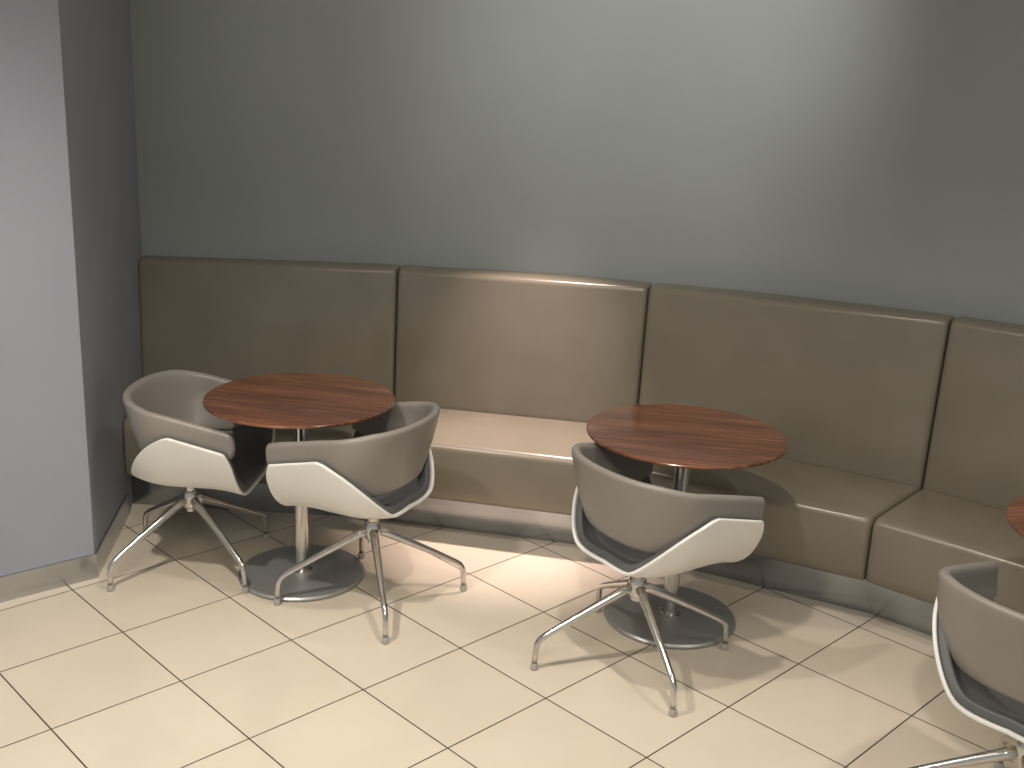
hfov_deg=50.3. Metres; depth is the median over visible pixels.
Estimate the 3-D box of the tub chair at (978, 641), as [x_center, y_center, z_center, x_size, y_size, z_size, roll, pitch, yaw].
[1.303,0.846,2.724,0.614,0.711,0.614,-11,21,-40]
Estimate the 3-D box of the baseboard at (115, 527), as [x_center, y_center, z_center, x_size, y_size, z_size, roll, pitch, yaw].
[-1.579,0.589,4.314,0.008,0.095,0.605,0,16,-9]
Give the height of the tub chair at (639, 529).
0.712 m
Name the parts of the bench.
seat, backrest, seat, backrest, seat, backrest, seat, backrest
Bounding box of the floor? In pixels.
[0,504,1015,767]
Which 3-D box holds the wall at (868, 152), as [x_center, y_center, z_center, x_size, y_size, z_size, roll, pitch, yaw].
[0.986,-0.669,4.014,5.565,2.900,0.950,10,18,26]
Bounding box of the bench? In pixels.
[123,256,1023,635]
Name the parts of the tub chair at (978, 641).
leg, leg, leg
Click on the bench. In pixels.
(902, 463)
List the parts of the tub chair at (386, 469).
leg, leg, leg, leg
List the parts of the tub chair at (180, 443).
leg, leg, leg, leg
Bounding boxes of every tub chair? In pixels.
[107,370,274,593]
[266,401,466,643]
[530,443,764,716]
[909,561,1023,767]
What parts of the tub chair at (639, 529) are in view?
leg, leg, leg, leg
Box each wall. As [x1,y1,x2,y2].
[0,0,142,576]
[130,0,1023,324]
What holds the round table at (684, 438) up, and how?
on the floor
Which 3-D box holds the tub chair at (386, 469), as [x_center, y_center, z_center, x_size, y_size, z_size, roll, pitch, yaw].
[-0.497,0.437,3.886,0.550,0.712,0.614,10,17,24]
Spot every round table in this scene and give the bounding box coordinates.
[202,373,394,601]
[586,404,787,648]
[1006,496,1023,735]
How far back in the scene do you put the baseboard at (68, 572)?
3.92 m
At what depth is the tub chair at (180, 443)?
3.97 m
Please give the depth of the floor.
3.51 m
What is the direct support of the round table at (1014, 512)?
on the floor
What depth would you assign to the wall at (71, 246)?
3.80 m
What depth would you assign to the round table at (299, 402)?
4.01 m
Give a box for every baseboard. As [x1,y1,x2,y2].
[0,554,97,602]
[95,493,128,576]

